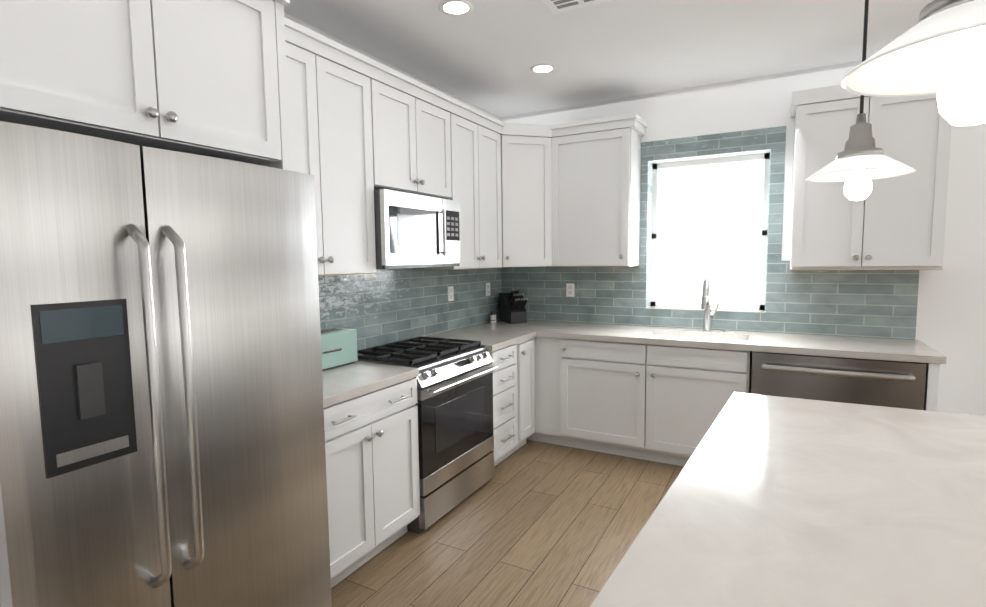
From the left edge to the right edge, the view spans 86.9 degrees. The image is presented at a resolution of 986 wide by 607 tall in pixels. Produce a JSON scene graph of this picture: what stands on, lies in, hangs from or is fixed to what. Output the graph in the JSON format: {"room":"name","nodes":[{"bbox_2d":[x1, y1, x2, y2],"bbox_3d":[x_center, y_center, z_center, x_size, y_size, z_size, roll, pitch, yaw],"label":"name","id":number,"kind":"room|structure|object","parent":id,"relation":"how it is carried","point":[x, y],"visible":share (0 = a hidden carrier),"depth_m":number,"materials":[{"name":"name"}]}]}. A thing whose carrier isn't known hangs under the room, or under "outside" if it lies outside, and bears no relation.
{"room":"kitchen","nodes":[
{"label":"kitchen","id":0,"kind":"room"},
{"bbox_2d":[284,12,499,325],"bbox_3d":[-0.934,-0.159,3.185,0.140,2.770,4.240,2,6,29],"label":"wall","id":1,"kind":"structure","parent":0,"point":[309,26],"depth_m":3.31,"materials":[{"name":"white paint"}]},
{"bbox_2d":[284,17,387,275],"bbox_3d":[-0.967,-0.702,2.574,0.351,1.122,0.846,2,6,29],"label":"upper cabinet","id":2,"kind":"object","parent":1,"relation":"attached to","point":[362,127],"depth_m":2.59,"materials":[{"name":"white wood"}]},
{"bbox_2d":[384,65,447,198],"bbox_3d":[-0.614,-0.999,3.201,0.351,0.647,0.763,2,6,29],"label":"upper cabinet","id":3,"kind":"object","parent":1,"relation":"attached to","point":[415,127],"depth_m":3.10,"materials":[{"name":"white wood"}]},
{"bbox_2d":[374,189,460,268],"bbox_3d":[-0.559,-0.437,3.223,0.441,0.428,0.758,2,6,29],"label":"over-the-range microwave","id":4,"kind":"object","parent":3,"relation":"attached to","point":[416,231],"visible":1,"depth_m":3.03,"materials":[{"name":"grey metal"}]},
{"bbox_2d":[413,94,507,269],"bbox_3d":[-0.237,-0.822,3.858,0.394,1.122,0.843,2,6,29],"label":"upper cabinet","id":5,"kind":"object","parent":1,"relation":"attached to","point":[477,140],"depth_m":3.78,"materials":[{"name":"white wood"}]},
{"bbox_2d":[318,126,918,350],"bbox_3d":[0.763,-0.432,2.910,3.085,1.480,3.055,2,6,29],"label":"tile backsplash","id":6,"kind":"structure","parent":1,"relation":"attached to","point":[382,307],"depth_m":3.80,"materials":[{"name":"tile"}]},
{"bbox_2d":[448,286,453,300],"bbox_3d":[-0.333,-0.077,4.118,0.008,0.115,0.072,2,6,29],"label":"electrical outlet plate","id":7,"kind":"object","parent":6,"relation":"attached to","point":[450,289],"depth_m":4.11,"materials":[{"name":"white plastic"}]},
{"bbox_2d":[486,283,489,295],"bbox_3d":[-0.043,-0.127,4.646,0.008,0.115,0.072,2,6,29],"label":"electrical outlet plate","id":8,"kind":"object","parent":6,"relation":"attached to","point":[487,284],"depth_m":4.64,"materials":[{"name":"white plastic"}]},
{"bbox_2d":[566,283,573,296],"bbox_3d":[0.676,-0.117,4.556,0.072,0.115,0.008,2,6,29],"label":"electrical outlet plate","id":9,"kind":"object","parent":6,"relation":"attached to","point":[569,289],"depth_m":4.55,"materials":[{"name":"white plastic"}]},
{"bbox_2d":[331,439,683,606],"bbox_3d":[0.682,1.569,-0.221,13.000,0.120,11.200,2,6,29],"label":"floor","id":10,"kind":"structure","parent":0,"point":[531,523],"depth_m":2.77,"materials":[{"name":"brown wood"}]},
{"bbox_2d":[0,0,290,170],"bbox_3d":[-1.262,0.092,1.762,0.661,2.525,0.982,2,6,29],"label":"tall cabinet","id":11,"kind":"object","parent":10,"relation":"on","point":[204,77],"visible":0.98,"depth_m":1.56,"materials":[{"name":"white wood"}]},
{"bbox_2d":[0,121,331,606],"bbox_3d":[-1.160,0.461,1.715,0.872,1.795,0.917,2,6,29],"label":"refrigerator","id":12,"kind":"object","parent":10,"relation":"on","point":[162,436],"visible":1,"depth_m":1.39,"materials":[{"name":"grey metal"}]},
{"bbox_2d":[324,377,419,587],"bbox_3d":[-0.833,0.840,2.593,0.661,0.879,0.756,2,6,29],"label":"base cabinet","id":13,"kind":"object","parent":10,"relation":"on","point":[372,465],"visible":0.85,"depth_m":2.45,"materials":[{"name":"white wood"}]},
{"bbox_2d":[322,361,418,407],"bbox_3d":[-0.846,0.381,2.557,0.633,0.040,0.756,2,6,29],"label":"countertop","id":14,"kind":"structure","parent":13,"relation":"on","point":[347,382],"depth_m":2.53,"materials":[{"name":"stone"}]},
{"bbox_2d":[320,327,357,370],"bbox_3d":[-0.918,0.246,2.768,0.184,0.192,0.370,2,6,29],"label":"bread box","id":15,"kind":"object","parent":14,"relation":"on","point":[338,347],"visible":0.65,"depth_m":2.77,"materials":[{"name":"teal metal"}]},
{"bbox_2d":[357,336,496,533],"bbox_3d":[-0.433,0.743,3.252,0.673,0.948,0.782,2,6,29],"label":"range","id":16,"kind":"object","parent":10,"relation":"on","point":[454,403],"visible":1,"depth_m":3.06,"materials":[{"name":"grey metal"}]},
{"bbox_2d":[488,337,534,466],"bbox_3d":[-0.090,0.714,3.942,0.661,0.879,0.746,2,6,29],"label":"base cabinet","id":17,"kind":"object","parent":10,"relation":"on","point":[513,401],"visible":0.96,"depth_m":3.76,"materials":[{"name":"white wood"}]},
{"bbox_2d":[526,337,557,444],"bbox_3d":[0.329,0.662,4.471,0.892,0.880,0.630,2,6,29],"label":"base cabinet","id":18,"kind":"object","parent":10,"relation":"on","point":[546,348],"depth_m":4.09,"materials":[{"name":"white wood"}]},
{"bbox_2d":[421,324,536,350],"bbox_3d":[-0.116,0.257,3.881,0.636,0.040,0.690,2,6,29],"label":"countertop","id":19,"kind":"structure","parent":18,"relation":"on","point":[498,334],"depth_m":3.89,"materials":[{"name":"stone"}]},
{"bbox_2d":[482,320,945,363],"bbox_3d":[1.291,0.240,3.889,3.096,0.040,0.641,2,6,29],"label":"countertop","id":20,"kind":"structure","parent":18,"relation":"on","point":[819,345],"depth_m":3.52,"materials":[{"name":"stone"}]},
{"bbox_2d":[488,311,497,323],"bbox_3d":[0.002,0.120,4.585,0.058,0.105,0.107,1,5,23],"label":"bottles","id":21,"kind":"object","parent":20,"relation":"on","point":[493,319],"visible":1,"depth_m":4.55,"materials":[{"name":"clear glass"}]},
{"bbox_2d":[499,289,527,323],"bbox_3d":[0.189,0.016,4.630,0.150,0.300,0.318,-3,5,-23],"label":"knife block","id":22,"kind":"object","parent":20,"relation":"on","point":[512,304],"visible":1,"depth_m":4.57,"materials":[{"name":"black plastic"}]},
{"bbox_2d":[701,275,728,331],"bbox_3d":[1.631,0.004,3.830,0.183,0.428,0.278,2,6,29],"label":"faucet","id":23,"kind":"object","parent":20,"relation":"on","point":[706,304],"visible":1,"depth_m":3.93,"materials":[{"name":"silver metal"}]},
{"bbox_2d":[558,335,661,460],"bbox_3d":[0.950,0.685,4.132,0.641,0.880,0.630,2,6,29],"label":"base cabinet","id":24,"kind":"object","parent":10,"relation":"on","point":[604,386],"depth_m":3.86,"materials":[{"name":"white wood"}]},
{"bbox_2d":[650,363,751,465],"bbox_3d":[1.477,0.804,3.804,0.714,0.687,0.378,2,6,29],"label":"base cabinet","id":25,"kind":"object","parent":10,"relation":"on","point":[660,403],"depth_m":3.59,"materials":[{"name":"white wood"}]},
{"bbox_2d":[751,351,926,409],"bbox_3d":[2.172,0.735,3.388,0.876,0.879,0.708,2,6,29],"label":"dishwasher","id":26,"kind":"object","parent":10,"relation":"on","point":[889,383],"visible":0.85,"depth_m":3.10,"materials":[{"name":"grey metal"}]},
{"bbox_3d":[0.805,0.942,1.254,0.702,0.871,1.822,2,6,29],"label":"kitchen island","id":27,"kind":"object","parent":10,"relation":"on","visible":0},
{"bbox_2d":[590,392,985,606],"bbox_3d":[0.968,0.485,1.150,1.048,0.050,1.999,2,6,32],"label":"island countertop","id":28,"kind":"structure","parent":27,"relation":"on","point":[771,501],"depth_m":1.14,"materials":[{"name":"stone"}]},
{"bbox_2d":[284,0,933,116],"bbox_3d":[0.648,-1.310,-0.472,13.000,0.120,11.200,2,6,29],"label":"ceiling","id":29,"kind":"structure","parent":0,"point":[486,55],"depth_m":3.09,"materials":[{"name":"white paint"}]},
{"bbox_2d":[438,0,473,15],"bbox_3d":[-0.188,-1.510,2.660,0.179,0.006,0.179,1,5,23],"label":"recessed light","id":30,"kind":"object","parent":29,"relation":"in","point":[455,7],"depth_m":2.65,"materials":[{"name":"white"}]},
{"bbox_2d":[530,64,555,73],"bbox_3d":[0.341,-1.593,3.537,0.179,0.006,0.179,1,5,23],"label":"recessed light","id":31,"kind":"object","parent":29,"relation":"in","point":[546,68],"depth_m":3.53,"materials":[{"name":"white"}]},
{"bbox_2d":[542,0,610,13],"bbox_3d":[0.387,-1.500,2.495,0.339,0.012,0.359,2,6,29],"label":"ceiling vent","id":32,"kind":"object","parent":29,"relation":"in","point":[556,6],"visible":1,"depth_m":2.62,"materials":[{"name":"white plastic"}]},
{"bbox_2d":[806,0,915,200],"bbox_3d":[0.998,-0.847,1.388,0.248,1.133,0.248,2,6,29],"label":"pendant light","id":33,"kind":"object","parent":29,"relation":"hanging from","point":[859,163],"visible":1,"depth_m":1.40,"materials":[{"name":"silver metal"}]},
{"bbox_2d":[842,0,985,125],"bbox_3d":[0.525,-0.764,0.528,0.248,1.138,0.248,2,6,29],"label":"pendant light","id":34,"kind":"object","parent":29,"relation":"hanging from","point":[939,49],"visible":1,"depth_m":0.57,"materials":[{"name":"silver metal"}]},
{"bbox_2d":[650,344,749,374],"bbox_3d":[1.382,0.374,3.609,0.704,0.180,0.013,2,6,29],"label":"drawer front","id":35,"kind":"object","parent":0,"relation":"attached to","point":[735,362],"depth_m":3.50,"materials":[{"name":"white wood"}]},
{"bbox_2d":[662,335,747,341],"bbox_3d":[1.556,0.344,3.924,0.704,0.180,0.012,2,6,29],"label":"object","id":36,"kind":"structure","parent":0,"relation":"attached to","point":[662,335],"depth_m":3.91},
{"bbox_2d":[500,60,985,415],"bbox_3d":[4.246,-0.180,2.716,9.675,2.770,0.200,2,6,29],"label":"wall","id":37,"kind":"structure","parent":0,"point":[951,317],"depth_m":3.40,"materials":[{"name":"white paint"}]},
{"bbox_2d":[508,123,555,266],"bbox_3d":[0.227,-0.873,4.381,0.704,1.122,0.635,2,6,29],"label":"upper cabinet","id":38,"kind":"object","parent":37,"relation":"attached to","point":[531,148],"depth_m":4.18,"materials":[{"name":"white wood"}]},
{"bbox_2d":[556,113,643,266],"bbox_3d":[0.799,-0.865,4.211,0.689,1.122,0.383,2,6,29],"label":"upper cabinet","id":39,"kind":"object","parent":37,"relation":"attached to","point":[598,161],"depth_m":4.06,"materials":[{"name":"white wood"}]},
{"bbox_2d":[790,85,951,269],"bbox_3d":[2.382,-0.796,3.354,0.835,1.150,0.371,2,6,29],"label":"upper cabinet","id":40,"kind":"object","parent":37,"relation":"attached to","point":[895,223],"visible":0.92,"depth_m":3.22,"materials":[{"name":"white wood"}]},
{"label":"outside","id":41,"kind":"structure","parent":0,"visible":0},
{"bbox_2d":[650,153,769,309],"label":"window","id":42,"kind":"structure","parent":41,"point":[718,197],"depth_m":4.17,"materials":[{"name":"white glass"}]}
]}

